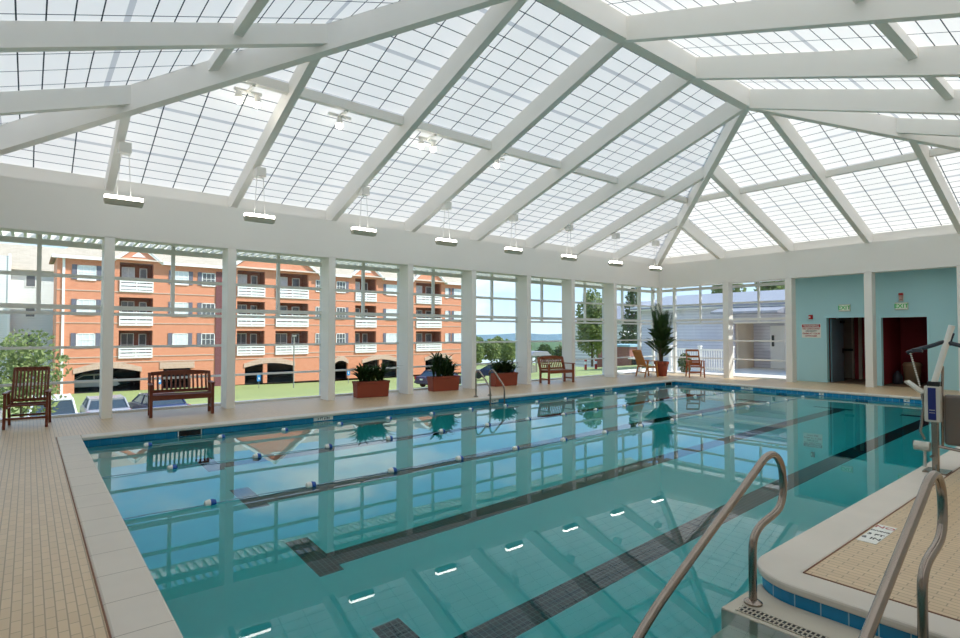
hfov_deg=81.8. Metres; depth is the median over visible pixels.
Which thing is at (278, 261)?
window
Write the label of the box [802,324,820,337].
warning sign
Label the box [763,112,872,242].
beam
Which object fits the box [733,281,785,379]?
window
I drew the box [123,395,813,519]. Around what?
lane rope
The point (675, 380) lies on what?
trim
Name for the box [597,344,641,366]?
gatehouse
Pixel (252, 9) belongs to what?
beam
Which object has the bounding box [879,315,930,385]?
trim
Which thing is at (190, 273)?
shutter
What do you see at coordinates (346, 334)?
shutter
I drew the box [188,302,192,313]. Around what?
shutter
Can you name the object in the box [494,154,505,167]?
spotlight
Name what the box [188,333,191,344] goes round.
shutter
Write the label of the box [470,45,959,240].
beam
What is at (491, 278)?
window
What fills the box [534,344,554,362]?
tree
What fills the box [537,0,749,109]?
ridge beam
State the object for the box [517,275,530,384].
column
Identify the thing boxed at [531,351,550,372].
shelter
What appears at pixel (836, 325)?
door
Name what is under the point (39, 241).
window
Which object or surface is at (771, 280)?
sunshade
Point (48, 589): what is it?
floor
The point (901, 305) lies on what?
exit sign
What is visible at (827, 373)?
trim
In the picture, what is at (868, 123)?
beam
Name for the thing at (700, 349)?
picket fence
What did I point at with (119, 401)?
parked car
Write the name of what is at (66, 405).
parked car
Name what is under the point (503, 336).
hills
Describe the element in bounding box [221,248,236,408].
column
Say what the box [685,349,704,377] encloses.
deck chair
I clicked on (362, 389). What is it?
rectangular planter
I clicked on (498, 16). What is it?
beam
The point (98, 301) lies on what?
shutter
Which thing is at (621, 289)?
window
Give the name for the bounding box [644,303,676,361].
potted palm
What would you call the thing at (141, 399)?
parked car
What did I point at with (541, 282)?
window
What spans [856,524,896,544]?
sign
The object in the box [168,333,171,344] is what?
shutter
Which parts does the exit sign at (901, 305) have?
plate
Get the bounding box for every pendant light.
[103,141,143,207]
[243,166,275,223]
[350,187,376,236]
[435,202,456,246]
[504,214,522,254]
[561,225,576,260]
[608,233,622,266]
[649,240,661,271]
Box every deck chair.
[2,366,52,429]
[632,350,658,376]
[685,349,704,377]
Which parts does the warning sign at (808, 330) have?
header panel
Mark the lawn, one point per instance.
(265, 391)
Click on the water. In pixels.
(580, 537)
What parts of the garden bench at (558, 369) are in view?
leg, leg, backrest, seat, leg, leg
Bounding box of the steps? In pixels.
[722,584,880,637]
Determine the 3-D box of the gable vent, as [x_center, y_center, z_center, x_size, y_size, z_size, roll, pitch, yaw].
[-30.697,-5.791,49.844,1.100,0.450,0.040,1,-2,-39]
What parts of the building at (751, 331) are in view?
eave trim, door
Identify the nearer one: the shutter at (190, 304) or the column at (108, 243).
the column at (108, 243)
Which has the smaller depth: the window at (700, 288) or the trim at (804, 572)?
the trim at (804, 572)
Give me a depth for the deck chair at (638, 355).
20.31 m
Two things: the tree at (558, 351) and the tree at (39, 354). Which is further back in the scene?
the tree at (558, 351)
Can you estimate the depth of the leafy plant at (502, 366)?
16.86 m
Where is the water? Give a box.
[86,384,956,637]
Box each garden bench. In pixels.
[147,370,214,417]
[537,356,574,383]
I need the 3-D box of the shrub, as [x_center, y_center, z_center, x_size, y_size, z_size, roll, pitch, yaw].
[8.962,1.923,24.248,0.637,0.916,0.618,1,-2,-39]
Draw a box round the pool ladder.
[474,369,504,404]
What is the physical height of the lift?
1.698 m
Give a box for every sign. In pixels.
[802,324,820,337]
[838,304,850,311]
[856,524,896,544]
[895,302,908,309]
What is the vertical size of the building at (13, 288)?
14.800 m
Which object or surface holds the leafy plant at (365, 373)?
in the rectangular planter at (362, 389)
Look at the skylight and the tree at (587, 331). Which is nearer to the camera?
the skylight
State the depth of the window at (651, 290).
22.86 m
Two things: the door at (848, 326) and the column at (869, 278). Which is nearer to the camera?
the column at (869, 278)
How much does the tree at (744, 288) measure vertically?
7.995 m
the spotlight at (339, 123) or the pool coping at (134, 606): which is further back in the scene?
the spotlight at (339, 123)
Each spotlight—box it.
[234,84,261,108]
[328,110,350,128]
[417,134,436,151]
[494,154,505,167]
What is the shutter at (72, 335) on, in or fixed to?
hanging from the apartment building at (68, 330)
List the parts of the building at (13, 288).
pane, pane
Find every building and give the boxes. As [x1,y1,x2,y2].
[0,243,64,389]
[49,247,476,393]
[630,289,785,370]
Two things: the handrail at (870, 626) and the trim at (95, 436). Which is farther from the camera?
the trim at (95, 436)
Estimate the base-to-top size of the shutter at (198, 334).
1.190 m
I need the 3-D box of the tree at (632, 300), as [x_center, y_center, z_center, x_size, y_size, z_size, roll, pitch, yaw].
[13.542,-0.215,49.123,3.293,8.174,3.280,1,-2,-39]
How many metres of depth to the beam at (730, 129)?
15.45 m
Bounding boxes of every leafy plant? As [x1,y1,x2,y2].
[350,361,394,381]
[426,351,460,376]
[487,360,519,372]
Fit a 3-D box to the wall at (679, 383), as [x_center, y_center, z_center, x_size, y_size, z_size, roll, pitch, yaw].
[9.384,2.182,15.548,0.020,0.260,8.680,1,-2,-39]
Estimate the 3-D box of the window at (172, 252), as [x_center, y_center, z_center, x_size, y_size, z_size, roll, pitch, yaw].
[-6.585,0.096,11.857,2.245,3.620,0.120,1,-2,-39]
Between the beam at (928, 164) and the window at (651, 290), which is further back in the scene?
the window at (651, 290)
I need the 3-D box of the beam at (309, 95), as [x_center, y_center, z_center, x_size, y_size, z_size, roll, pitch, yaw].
[1.188,-3.803,13.031,13.868,0.160,0.120,1,-2,-39]
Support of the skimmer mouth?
attached to the wall at (307, 420)
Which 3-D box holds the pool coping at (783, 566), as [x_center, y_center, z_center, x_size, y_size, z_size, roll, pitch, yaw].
[7.736,1.803,6.973,13.320,0.054,2.600,1,-2,-39]
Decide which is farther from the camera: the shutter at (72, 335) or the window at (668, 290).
the shutter at (72, 335)
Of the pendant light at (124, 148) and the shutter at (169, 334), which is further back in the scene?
the shutter at (169, 334)
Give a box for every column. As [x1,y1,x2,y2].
[99,236,114,418]
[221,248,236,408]
[321,257,335,400]
[399,264,413,393]
[462,270,475,388]
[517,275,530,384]
[562,279,574,380]
[604,283,616,377]
[657,288,661,359]
[722,282,733,377]
[785,278,796,381]
[864,272,876,387]
[956,265,959,392]
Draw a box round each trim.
[0,163,654,264]
[56,437,959,637]
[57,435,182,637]
[81,380,673,440]
[661,224,956,264]
[669,379,920,399]
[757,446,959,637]
[825,316,863,381]
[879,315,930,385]
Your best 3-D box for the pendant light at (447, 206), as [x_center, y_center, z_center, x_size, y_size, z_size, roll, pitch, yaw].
[-0.829,-2.355,13.711,0.577,1.065,0.200,1,-2,-39]
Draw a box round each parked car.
[27,393,76,416]
[74,373,118,387]
[80,394,130,412]
[128,392,190,408]
[414,370,460,386]
[477,364,515,378]
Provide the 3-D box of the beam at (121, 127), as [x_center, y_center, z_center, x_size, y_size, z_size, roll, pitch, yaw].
[-6.404,-3.007,9.780,0.130,1.266,2.592,1,-2,-39]
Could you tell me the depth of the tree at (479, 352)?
134.63 m
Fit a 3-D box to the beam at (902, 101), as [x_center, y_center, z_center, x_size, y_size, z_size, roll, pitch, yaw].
[5.969,-3.697,12.385,0.130,2.880,14.220,1,-2,-39]
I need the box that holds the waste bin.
[902,362,921,384]
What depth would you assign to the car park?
36.09 m
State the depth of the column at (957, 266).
14.87 m
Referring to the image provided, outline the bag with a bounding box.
[892,371,902,383]
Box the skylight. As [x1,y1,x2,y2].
[0,0,400,124]
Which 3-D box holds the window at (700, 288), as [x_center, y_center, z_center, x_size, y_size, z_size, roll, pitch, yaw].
[8.553,0.344,21.474,0.120,3.620,2.220,1,-2,-39]
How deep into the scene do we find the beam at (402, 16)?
8.54 m
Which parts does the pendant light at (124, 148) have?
hanging rod, hanging rod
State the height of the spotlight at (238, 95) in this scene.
0.262 m
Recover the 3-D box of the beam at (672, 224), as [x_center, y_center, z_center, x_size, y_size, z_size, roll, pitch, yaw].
[5.828,-2.782,19.643,0.130,1.324,2.759,1,-2,-39]
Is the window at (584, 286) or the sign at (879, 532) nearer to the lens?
the sign at (879, 532)
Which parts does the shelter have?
post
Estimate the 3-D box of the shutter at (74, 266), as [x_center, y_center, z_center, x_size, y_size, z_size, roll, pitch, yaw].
[-34.340,-4.001,46.923,0.340,1.260,0.050,1,-2,-39]
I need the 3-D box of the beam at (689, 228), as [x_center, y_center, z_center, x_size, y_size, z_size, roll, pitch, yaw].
[7.809,-2.774,19.411,2.883,1.388,0.130,1,-2,-39]
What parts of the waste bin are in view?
lid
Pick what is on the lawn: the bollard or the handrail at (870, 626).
the bollard
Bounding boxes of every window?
[0,234,101,421]
[112,245,222,412]
[235,255,321,403]
[335,263,398,395]
[413,269,461,389]
[476,274,517,384]
[531,278,561,380]
[575,282,603,377]
[617,286,640,374]
[640,287,654,371]
[652,287,673,372]
[674,285,723,375]
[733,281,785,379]
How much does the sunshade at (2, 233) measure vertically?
0.200 m
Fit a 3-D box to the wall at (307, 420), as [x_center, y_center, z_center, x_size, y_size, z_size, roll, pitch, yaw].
[0.239,2.134,13.705,16.485,0.260,0.020,1,-2,-39]
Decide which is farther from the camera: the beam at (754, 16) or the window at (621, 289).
the window at (621, 289)
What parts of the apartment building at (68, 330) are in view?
eave trim, pane, pane, pane, pane, pane, pane, balcony railing, balcony railing, balcony railing, gable trim, pane, pane, pane, pane, pane, pane, eave trim, pane, pane, pane, pane, pane, pane, balcony railing, balcony railing, balcony railing, pane, pane, pane, gable trim, pane, pane, pane, balcony railing, balcony railing, balcony railing, pane, pane, pane, eave trim, pane, pane, pane, pane, pane, pane, balcony railing, balcony railing, balcony railing, gable trim, pane, pane, pane, eave trim, pane, pane, pane, pane, balcony railing, balcony railing, balcony railing, gable trim, pane, eave trim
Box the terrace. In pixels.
[617,367,785,378]
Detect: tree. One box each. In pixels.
[0,328,71,416]
[476,336,484,358]
[476,340,484,362]
[481,338,501,361]
[494,335,502,360]
[498,338,515,361]
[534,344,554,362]
[553,344,561,361]
[575,288,601,366]
[617,288,641,343]
[711,283,746,293]
[753,280,784,290]
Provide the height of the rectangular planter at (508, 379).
0.400 m
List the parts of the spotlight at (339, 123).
bulb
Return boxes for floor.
[0,372,959,637]
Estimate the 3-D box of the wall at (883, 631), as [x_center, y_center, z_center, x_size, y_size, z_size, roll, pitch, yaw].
[6.542,1.935,5.976,16.485,0.260,2.570,1,-2,-39]
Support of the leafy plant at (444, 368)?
on the rectangular planter at (445, 383)
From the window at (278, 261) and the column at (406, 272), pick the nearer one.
the window at (278, 261)
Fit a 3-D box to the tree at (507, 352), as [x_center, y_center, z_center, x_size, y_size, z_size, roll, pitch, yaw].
[6.928,9.266,142.106,5.376,8.609,5.587,1,-2,-39]
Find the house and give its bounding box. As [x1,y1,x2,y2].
[575,301,650,367]
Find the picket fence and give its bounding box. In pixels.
[668,345,734,374]
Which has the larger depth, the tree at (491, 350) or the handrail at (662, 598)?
the tree at (491, 350)
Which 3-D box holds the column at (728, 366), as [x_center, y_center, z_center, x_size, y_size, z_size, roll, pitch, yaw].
[8.928,0.400,19.945,0.350,3.430,0.200,1,-2,-39]
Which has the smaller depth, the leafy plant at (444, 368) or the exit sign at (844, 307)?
the leafy plant at (444, 368)
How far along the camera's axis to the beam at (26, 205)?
12.28 m
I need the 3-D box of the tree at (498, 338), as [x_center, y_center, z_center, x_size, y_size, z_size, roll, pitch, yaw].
[4.639,9.107,150.541,5.435,9.361,5.784,1,-2,-39]
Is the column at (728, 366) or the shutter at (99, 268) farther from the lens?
the shutter at (99, 268)
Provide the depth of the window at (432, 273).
16.13 m
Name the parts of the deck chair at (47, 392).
leg, leg, seat, backrest, leg, leg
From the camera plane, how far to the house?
55.75 m
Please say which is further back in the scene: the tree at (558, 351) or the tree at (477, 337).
the tree at (558, 351)
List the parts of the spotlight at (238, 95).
bulb, bulb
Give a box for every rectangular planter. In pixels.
[352,380,389,397]
[427,375,459,391]
[488,372,517,386]
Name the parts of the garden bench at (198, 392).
leg, leg, backrest, seat, leg, leg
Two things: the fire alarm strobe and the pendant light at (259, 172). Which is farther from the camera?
the fire alarm strobe
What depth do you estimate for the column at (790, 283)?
18.20 m
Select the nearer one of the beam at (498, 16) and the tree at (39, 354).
the beam at (498, 16)
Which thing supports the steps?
on the floor
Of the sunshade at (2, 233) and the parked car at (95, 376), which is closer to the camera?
the sunshade at (2, 233)
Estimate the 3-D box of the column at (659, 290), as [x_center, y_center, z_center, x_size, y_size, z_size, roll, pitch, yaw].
[7.126,0.452,21.972,0.120,3.430,0.180,1,-2,-39]
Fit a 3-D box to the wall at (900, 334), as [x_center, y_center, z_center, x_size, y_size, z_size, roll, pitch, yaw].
[13.211,0.761,17.854,2.340,2.600,4.000,1,-2,-39]
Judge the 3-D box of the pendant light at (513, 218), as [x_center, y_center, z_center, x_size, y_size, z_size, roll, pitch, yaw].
[0.915,-2.318,15.132,0.577,1.065,0.200,1,-2,-39]
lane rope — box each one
[90,385,689,451]
[102,389,746,477]
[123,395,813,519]
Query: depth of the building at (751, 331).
28.14 m
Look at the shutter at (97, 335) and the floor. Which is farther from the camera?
the shutter at (97, 335)
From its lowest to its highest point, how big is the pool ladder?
1.637 m
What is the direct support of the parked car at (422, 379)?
on the lawn
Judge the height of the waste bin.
0.700 m
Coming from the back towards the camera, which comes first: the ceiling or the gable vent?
the gable vent
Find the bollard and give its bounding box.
[584,360,586,369]
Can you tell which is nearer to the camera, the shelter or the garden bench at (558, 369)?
the garden bench at (558, 369)
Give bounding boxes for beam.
[0,0,509,155]
[0,20,327,51]
[0,85,130,115]
[0,176,658,288]
[105,116,130,190]
[208,0,268,70]
[228,58,320,207]
[241,76,687,203]
[326,0,526,220]
[405,0,959,231]
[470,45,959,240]
[525,89,959,247]
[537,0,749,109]
[572,166,703,253]
[612,216,677,259]
[655,110,748,264]
[659,233,959,287]
[680,219,724,258]
[697,148,957,202]
[709,165,793,251]
[748,109,959,151]
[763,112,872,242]
[874,22,953,99]
[896,118,959,136]
[909,141,959,232]
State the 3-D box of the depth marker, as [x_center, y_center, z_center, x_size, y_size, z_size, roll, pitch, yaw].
[-3.098,1.971,10.969,0.400,0.068,0.008,1,-2,-39]
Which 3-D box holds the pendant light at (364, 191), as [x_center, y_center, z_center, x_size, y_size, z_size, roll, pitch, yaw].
[-2.573,-2.391,12.290,0.577,1.065,0.200,1,-2,-39]
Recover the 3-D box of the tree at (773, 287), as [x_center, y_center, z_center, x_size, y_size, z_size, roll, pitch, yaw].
[23.708,-0.412,44.510,3.235,8.322,3.337,1,-2,-39]
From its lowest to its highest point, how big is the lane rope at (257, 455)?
0.084 m
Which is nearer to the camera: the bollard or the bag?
the bag
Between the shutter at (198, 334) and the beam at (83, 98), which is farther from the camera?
the shutter at (198, 334)
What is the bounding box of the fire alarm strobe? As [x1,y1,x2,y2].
[898,293,903,301]
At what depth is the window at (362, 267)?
14.72 m
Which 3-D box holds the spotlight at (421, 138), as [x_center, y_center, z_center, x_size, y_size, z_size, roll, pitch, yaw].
[-1.027,-3.638,11.454,0.440,0.262,0.362,1,-2,-39]
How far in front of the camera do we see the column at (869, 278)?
16.47 m
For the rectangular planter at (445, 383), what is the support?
on the floor
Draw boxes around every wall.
[83,382,673,445]
[674,382,921,403]
[762,577,916,637]
[796,267,958,390]
[829,317,927,383]
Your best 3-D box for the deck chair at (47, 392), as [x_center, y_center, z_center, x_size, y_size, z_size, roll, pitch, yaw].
[-7.846,1.352,9.639,0.620,1.006,0.788,1,-2,-33]
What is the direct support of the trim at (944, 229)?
attached to the beam at (936, 251)
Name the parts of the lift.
footrest arm, blue panel, post, plate, actuator arm, seat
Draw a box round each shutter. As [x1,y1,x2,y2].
[70,333,75,345]
[71,299,75,311]
[72,264,76,278]
[95,333,99,345]
[96,299,100,311]
[97,266,101,279]
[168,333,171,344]
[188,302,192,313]
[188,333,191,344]
[189,272,192,284]
[197,333,200,344]
[198,272,201,285]
[345,333,347,342]
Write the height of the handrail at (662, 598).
1.605 m
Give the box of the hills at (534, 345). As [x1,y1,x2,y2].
[483,340,561,351]
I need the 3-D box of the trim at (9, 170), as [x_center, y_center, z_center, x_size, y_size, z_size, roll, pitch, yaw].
[-1.028,-2.393,15.808,21.120,0.400,0.060,1,-2,-39]
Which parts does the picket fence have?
post, rail, post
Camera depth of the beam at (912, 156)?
14.16 m
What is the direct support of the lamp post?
on the lawn
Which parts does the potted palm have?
stem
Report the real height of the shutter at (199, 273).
1.260 m
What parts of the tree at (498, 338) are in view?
crown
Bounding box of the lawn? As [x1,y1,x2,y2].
[0,362,668,417]
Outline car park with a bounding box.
[11,399,261,417]
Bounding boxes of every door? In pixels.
[830,319,844,381]
[836,317,862,378]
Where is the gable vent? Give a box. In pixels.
[132,253,145,257]
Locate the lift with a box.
[904,325,959,475]
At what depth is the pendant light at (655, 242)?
19.33 m
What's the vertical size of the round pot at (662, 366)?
0.550 m
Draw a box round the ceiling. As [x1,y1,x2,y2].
[0,0,959,258]
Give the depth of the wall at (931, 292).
16.92 m
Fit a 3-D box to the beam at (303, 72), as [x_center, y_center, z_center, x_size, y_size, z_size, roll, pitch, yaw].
[-3.950,-3.385,10.332,0.130,2.049,4.853,1,-2,-39]
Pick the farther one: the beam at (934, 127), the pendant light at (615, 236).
the pendant light at (615, 236)
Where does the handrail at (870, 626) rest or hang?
attached to the steps
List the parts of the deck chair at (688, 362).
backrest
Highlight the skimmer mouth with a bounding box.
[178,429,201,435]
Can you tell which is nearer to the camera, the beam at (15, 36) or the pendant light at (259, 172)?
the beam at (15, 36)
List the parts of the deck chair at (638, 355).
backrest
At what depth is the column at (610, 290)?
20.22 m
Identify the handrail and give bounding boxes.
[632,451,786,637]
[858,470,947,637]
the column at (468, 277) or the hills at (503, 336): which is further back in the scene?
the hills at (503, 336)
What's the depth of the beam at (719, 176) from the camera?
16.60 m
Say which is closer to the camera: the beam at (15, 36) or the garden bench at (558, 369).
the beam at (15, 36)
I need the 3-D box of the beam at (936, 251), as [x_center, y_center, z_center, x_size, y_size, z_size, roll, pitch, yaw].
[11.622,-1.824,16.721,0.380,0.890,13.850,1,-2,-39]
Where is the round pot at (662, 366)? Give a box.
[654,361,668,375]
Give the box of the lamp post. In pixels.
[291,335,296,387]
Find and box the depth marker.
[314,416,332,420]
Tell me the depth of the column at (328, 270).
13.28 m
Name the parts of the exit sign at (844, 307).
plate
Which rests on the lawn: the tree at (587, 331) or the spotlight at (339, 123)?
the tree at (587, 331)
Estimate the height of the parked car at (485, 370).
1.431 m
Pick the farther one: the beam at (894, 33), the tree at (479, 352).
the tree at (479, 352)
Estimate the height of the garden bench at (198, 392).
0.862 m
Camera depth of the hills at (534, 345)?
1384.70 m
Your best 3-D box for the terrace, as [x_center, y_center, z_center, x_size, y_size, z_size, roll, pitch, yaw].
[15.715,2.378,20.629,9.500,0.210,20.200,1,-2,-39]
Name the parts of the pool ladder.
rail, rail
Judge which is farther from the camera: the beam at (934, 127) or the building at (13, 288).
the building at (13, 288)
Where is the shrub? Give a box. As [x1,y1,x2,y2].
[677,353,691,372]
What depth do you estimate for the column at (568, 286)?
18.76 m
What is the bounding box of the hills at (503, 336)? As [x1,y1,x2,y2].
[476,333,561,340]
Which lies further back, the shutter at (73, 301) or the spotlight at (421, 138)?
the shutter at (73, 301)
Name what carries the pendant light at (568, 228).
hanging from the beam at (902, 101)
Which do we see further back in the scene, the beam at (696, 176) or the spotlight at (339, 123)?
the beam at (696, 176)
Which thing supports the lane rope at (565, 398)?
on the water
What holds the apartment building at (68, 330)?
on the lawn
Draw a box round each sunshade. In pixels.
[0,231,636,288]
[664,280,782,288]

